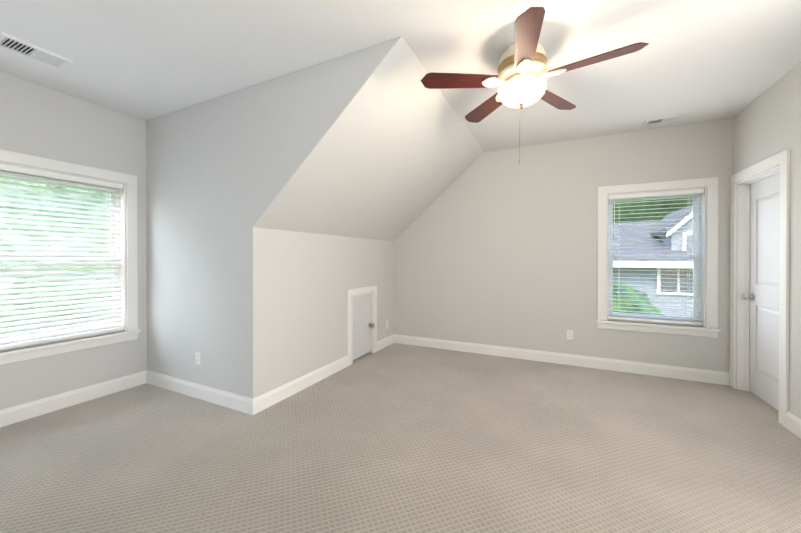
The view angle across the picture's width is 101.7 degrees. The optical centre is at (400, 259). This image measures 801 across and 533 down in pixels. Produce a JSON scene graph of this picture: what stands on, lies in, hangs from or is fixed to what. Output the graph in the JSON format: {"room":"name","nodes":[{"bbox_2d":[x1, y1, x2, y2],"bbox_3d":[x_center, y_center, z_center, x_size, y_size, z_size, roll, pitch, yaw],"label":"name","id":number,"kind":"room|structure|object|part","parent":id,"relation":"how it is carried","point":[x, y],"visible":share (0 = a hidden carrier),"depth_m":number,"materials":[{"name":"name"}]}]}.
{"room":"empty attic bedroom","nodes":[
{"label":"empty attic bedroom","id":0,"kind":"room"},
{"bbox_2d":[0,72,146,409],"bbox_3d":[-3.493,-0.146,1.848,0.140,2.880,3.821,0,0,26],"label":"wall","id":1,"kind":"structure","parent":0,"point":[37,120],"depth_m":2.90,"materials":[{"name":"grey paint"}]},
{"bbox_2d":[0,149,140,364],"bbox_3d":[-3.173,-0.018,2.455,0.185,1.661,2.017,0,0,26],"label":"window","id":2,"kind":"structure","parent":1,"relation":"in","point":[51,247],"depth_m":3.08,"materials":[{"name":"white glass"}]},
{"bbox_3d":[-3.229,-0.022,2.483,0.056,1.451,1.789,0,0,26],"label":"left window sash","id":3,"kind":"part","parent":2,"relation":"part of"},
{"bbox_2d":[0,163,123,349],"bbox_3d":[-3.160,-0.023,2.449,0.070,1.444,1.777,0,0,26],"label":"window blind","id":4,"kind":"object","parent":2,"relation":"attached to","point":[29,172],"visible":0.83,"depth_m":2.83,"materials":[{"name":"white plastic"}]},
{"bbox_2d":[0,371,143,426],"bbox_3d":[-3.416,1.229,1.834,0.016,0.130,3.511,0,0,26],"label":"baseboard","id":5,"kind":"structure","parent":1,"relation":"attached to","point":[42,406],"depth_m":2.85,"materials":[{"name":"white wood"}]},
{"bbox_2d":[146,37,398,397],"bbox_3d":[-1.363,-0.151,2.859,3.086,2.880,0.140,0,0,26],"label":"wall","id":6,"kind":"structure","parent":0,"point":[221,170],"depth_m":2.87,"materials":[{"name":"grey paint"}]},
{"bbox_2d":[196,352,200,364],"bbox_3d":[-1.886,0.918,3.035,0.070,0.115,0.010,0,0,26],"label":"outlet","id":7,"kind":"object","parent":6,"relation":"attached to","point":[198,358],"visible":1,"depth_m":3.03,"materials":[{"name":"white plastic"}]},
{"bbox_2d":[144,370,259,414],"bbox_3d":[-1.926,1.223,3.053,1.571,0.130,0.016,0,0,26],"label":"baseboard","id":8,"kind":"structure","parent":6,"relation":"attached to","point":[251,406],"depth_m":2.98,"materials":[{"name":"white wood"}]},
{"bbox_2d":[266,229,393,391],"bbox_3d":[-0.697,0.484,3.979,0.140,1.600,2.451,0,0,26],"label":"wall","id":9,"kind":"structure","parent":0,"point":[312,279],"depth_m":3.40,"materials":[{"name":"grey paint"}]},
{"bbox_2d":[260,356,347,410],"bbox_3d":[-0.925,1.222,3.335,0.016,0.130,1.310,0,0,26],"label":"baseboard","id":10,"kind":"structure","parent":9,"relation":"attached to","point":[280,393],"depth_m":3.20,"materials":[{"name":"white wood"}]},
{"bbox_2d":[347,285,376,365],"bbox_3d":[-0.549,0.821,4.263,0.158,0.923,0.686,0,0,26],"label":"door frame","id":11,"kind":"structure","parent":9,"relation":"attached to","point":[351,293],"depth_m":4.06,"materials":[{"name":"white wood"}]},
{"bbox_2d":[353,293,374,359],"bbox_3d":[-0.486,0.851,4.232,0.104,0.806,0.508,0,0,26],"label":"access door","id":12,"kind":"structure","parent":9,"relation":"in","point":[363,324],"depth_m":4.26,"materials":[{"name":"white wood"}]},
{"bbox_2d":[377,334,395,350],"bbox_3d":[-0.223,1.215,4.779,0.016,0.130,0.520,0,0,26],"label":"baseboard","id":13,"kind":"structure","parent":9,"relation":"attached to","point":[391,339],"depth_m":4.80,"materials":[{"name":"white wood"}]},
{"bbox_2d":[253,36,483,240],"bbox_3d":[-0.073,-0.916,3.592,1.622,1.415,2.590,0,0,26],"label":"ceiling","id":14,"kind":"structure","parent":0,"point":[395,153],"depth_m":3.02,"materials":[{"name":"white paint"}]},
{"bbox_2d":[0,343,800,532],"bbox_3d":[-0.409,1.354,1.786,5.747,0.120,6.392,0,0,26],"label":"floor","id":15,"kind":"structure","parent":0,"point":[398,438],"depth_m":2.13,"materials":[{"name":"carpet"}]},
{"bbox_2d":[0,0,800,151],"bbox_3d":[-0.409,-1.516,1.772,5.747,0.140,6.392,0,0,26],"label":"ceiling","id":16,"kind":"structure","parent":0,"point":[699,60],"depth_m":2.23,"materials":[{"name":"white paint"}]},
{"bbox_2d":[0,32,72,69],"bbox_3d":[-2.554,-1.440,2.268,0.210,0.016,0.340,0,0,26],"label":"ceiling vent","id":17,"kind":"object","parent":16,"relation":"in","point":[27,49],"visible":1,"depth_m":2.26,"materials":[{"name":"white metal"}]},
{"bbox_2d":[421,7,648,162],"bbox_3d":[0.841,-1.052,2.179,1.296,0.792,1.296,0,0,26],"label":"ceiling fan","id":18,"kind":"object","parent":16,"relation":"hanging from","point":[521,76],"visible":1,"depth_m":2.13,"materials":[{"name":"brown wood"}]},
{"bbox_3d":[0.399,-1.213,2.214,0.525,0.006,0.146,0,-12,-1],"label":"blade","id":19,"kind":"part","parent":18,"relation":"part of","materials":[{"name":"brown wood"}]},
{"bbox_3d":[0.686,-1.215,2.626,0.146,0.006,0.525,13,-4,-19],"label":"blade","id":20,"kind":"part","parent":18,"relation":"part of","materials":[{"name":"brown wood"}]},
{"bbox_3d":[0.824,-0.872,2.224,0.033,0.432,0.031,0,0,26],"label":"chain","id":21,"kind":"part","parent":18,"relation":"part of","materials":[{"name":"gold metal"}]},
{"bbox_3d":[0.826,-1.115,2.223,0.312,0.110,0.312,0,0,26],"label":"lamp shade","id":22,"kind":"part","parent":18,"relation":"part of","materials":[{"name":"white glass"}]},
{"bbox_3d":[0.702,-1.211,1.813,0.146,0.006,0.525,-12,-3,17],"label":"blade","id":23,"kind":"part","parent":18,"relation":"part of","materials":[{"name":"brown wood"}]},
{"label":"blade","id":24,"kind":"part","parent":18,"relation":"part of","materials":[{"name":"brown wood"}]},
{"bbox_3d":[1.176,-1.212,1.978,0.525,0.006,0.146,0,12,35],"label":"blade","id":25,"kind":"part","parent":18,"relation":"part of","materials":[{"name":"brown wood"}]},
{"bbox_2d":[643,113,685,125],"bbox_3d":[2.723,-1.446,3.379,0.320,0.016,0.160,0,0,26],"label":"ceiling vent","id":26,"kind":"object","parent":16,"relation":"in","point":[665,119],"visible":1,"depth_m":3.37,"materials":[{"name":"white metal"}]},
{"bbox_2d":[394,117,731,371],"bbox_3d":[1.670,-0.158,4.244,4.162,2.880,0.140,0,0,26],"label":"wall","id":27,"kind":"structure","parent":0,"point":[497,248],"depth_m":4.10,"materials":[{"name":"grey paint"}]},
{"bbox_2d":[396,334,729,385],"bbox_3d":[1.635,1.217,4.180,3.882,0.130,0.016,0,0,26],"label":"baseboard","id":28,"kind":"structure","parent":27,"relation":"attached to","point":[691,374],"depth_m":3.92,"materials":[{"name":"white wood"}]},
{"bbox_2d":[567,330,572,339],"bbox_3d":[2.064,0.918,3.974,0.070,0.115,0.010,0,0,26],"label":"electrical outlet","id":29,"kind":"object","parent":27,"relation":"attached to","point":[569,334],"visible":1,"depth_m":3.97,"materials":[{"name":"white plastic"}]},
{"bbox_2d":[596,177,719,337],"bbox_3d":[2.827,-0.024,3.657,1.094,1.661,0.185,0,0,26],"label":"window","id":30,"kind":"structure","parent":27,"relation":"in","point":[655,255],"depth_m":3.57,"materials":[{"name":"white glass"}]},
{"bbox_3d":[2.854,-0.028,3.713,0.866,1.451,0.056,0,0,26],"label":"far window sash","id":31,"kind":"part","parent":30,"relation":"part of","materials":[{"name":"clear glass"}]},
{"bbox_2d":[607,188,703,324],"bbox_3d":[2.820,-0.029,3.644,0.854,1.444,0.070,0,0,26],"label":"window blind","id":32,"kind":"object","parent":30,"relation":"attached to","point":[661,193],"visible":0.92,"depth_m":3.64,"materials":[{"name":"white plastic"}]},
{"bbox_2d":[732,62,800,418],"bbox_3d":[2.112,-0.140,0.553,0.140,2.880,6.392,0,0,26],"label":"wall","id":33,"kind":"structure","parent":0,"point":[766,123],"depth_m":2.50,"materials":[{"name":"grey paint"}]},
{"bbox_2d":[730,149,789,426],"bbox_3d":[3.232,0.219,2.881,0.158,2.140,0.915,0,0,26],"label":"door frame","id":34,"kind":"structure","parent":33,"relation":"attached to","point":[740,256],"depth_m":3.18,"materials":[{"name":"white wood"}]},
{"bbox_2d":[742,173,779,410],"bbox_3d":[3.236,0.270,2.879,0.109,2.021,0.693,0,0,26],"label":"door","id":35,"kind":"structure","parent":33,"relation":"in","point":[763,296],"depth_m":2.95,"materials":[{"name":"white wood"}]},
{"bbox_3d":[3.344,0.358,3.141,0.074,0.066,0.066,0,0,26],"label":"knob","id":36,"kind":"part","parent":35,"relation":"part of","materials":[{"name":"grey metal"}]},
{"bbox_2d":[786,411,800,438],"bbox_3d":[1.845,1.237,0.188,0.016,0.130,5.150,0,0,26],"label":"baseboard","id":37,"kind":"structure","parent":33,"relation":"attached to","point":[793,423],"depth_m":2.42,"materials":[{"name":"white wood"}]},
{"label":"outside","id":38,"kind":"structure","parent":0,"visible":0},
{"bbox_3d":[3.232,4.371,6.584,80.000,0.200,75.000,0,0,26],"label":"ground","id":39,"kind":"structure","parent":38,"visible":0},
{"bbox_2d":[0,175,111,337],"bbox_3d":[-10.235,-0.809,8.040,8.937,11.978,8.184,0,0,26],"label":"tree","id":40,"kind":"object","parent":39,"relation":"on","point":[32,199],"depth_m":6.46,"materials":[{"name":"green plant"}]},
{"bbox_2d":[613,282,661,314],"bbox_3d":[4.795,2.278,7.761,2.702,3.974,2.945,0,0,26],"label":"tree","id":41,"kind":"object","parent":39,"relation":"on","point":[630,289],"depth_m":6.57,"materials":[{"name":"green plant"}]},
{"bbox_2d":[613,205,692,316],"bbox_3d":[10.391,1.313,12.148,10.800,5.860,8.930,0,0,26],"label":"neighbouring house","id":42,"kind":"structure","parent":39,"relation":"on","point":[681,244],"depth_m":9.32,"materials":[{"name":"grey wood"}]},
{"bbox_2d":[613,198,692,222],"bbox_3d":[17.885,-3.873,21.389,12.910,16.141,13.556,0,0,26],"label":"tree","id":43,"kind":"object","parent":39,"relation":"on","point":[644,216],"depth_m":18.65,"materials":[{"name":"green plant"}]}
]}

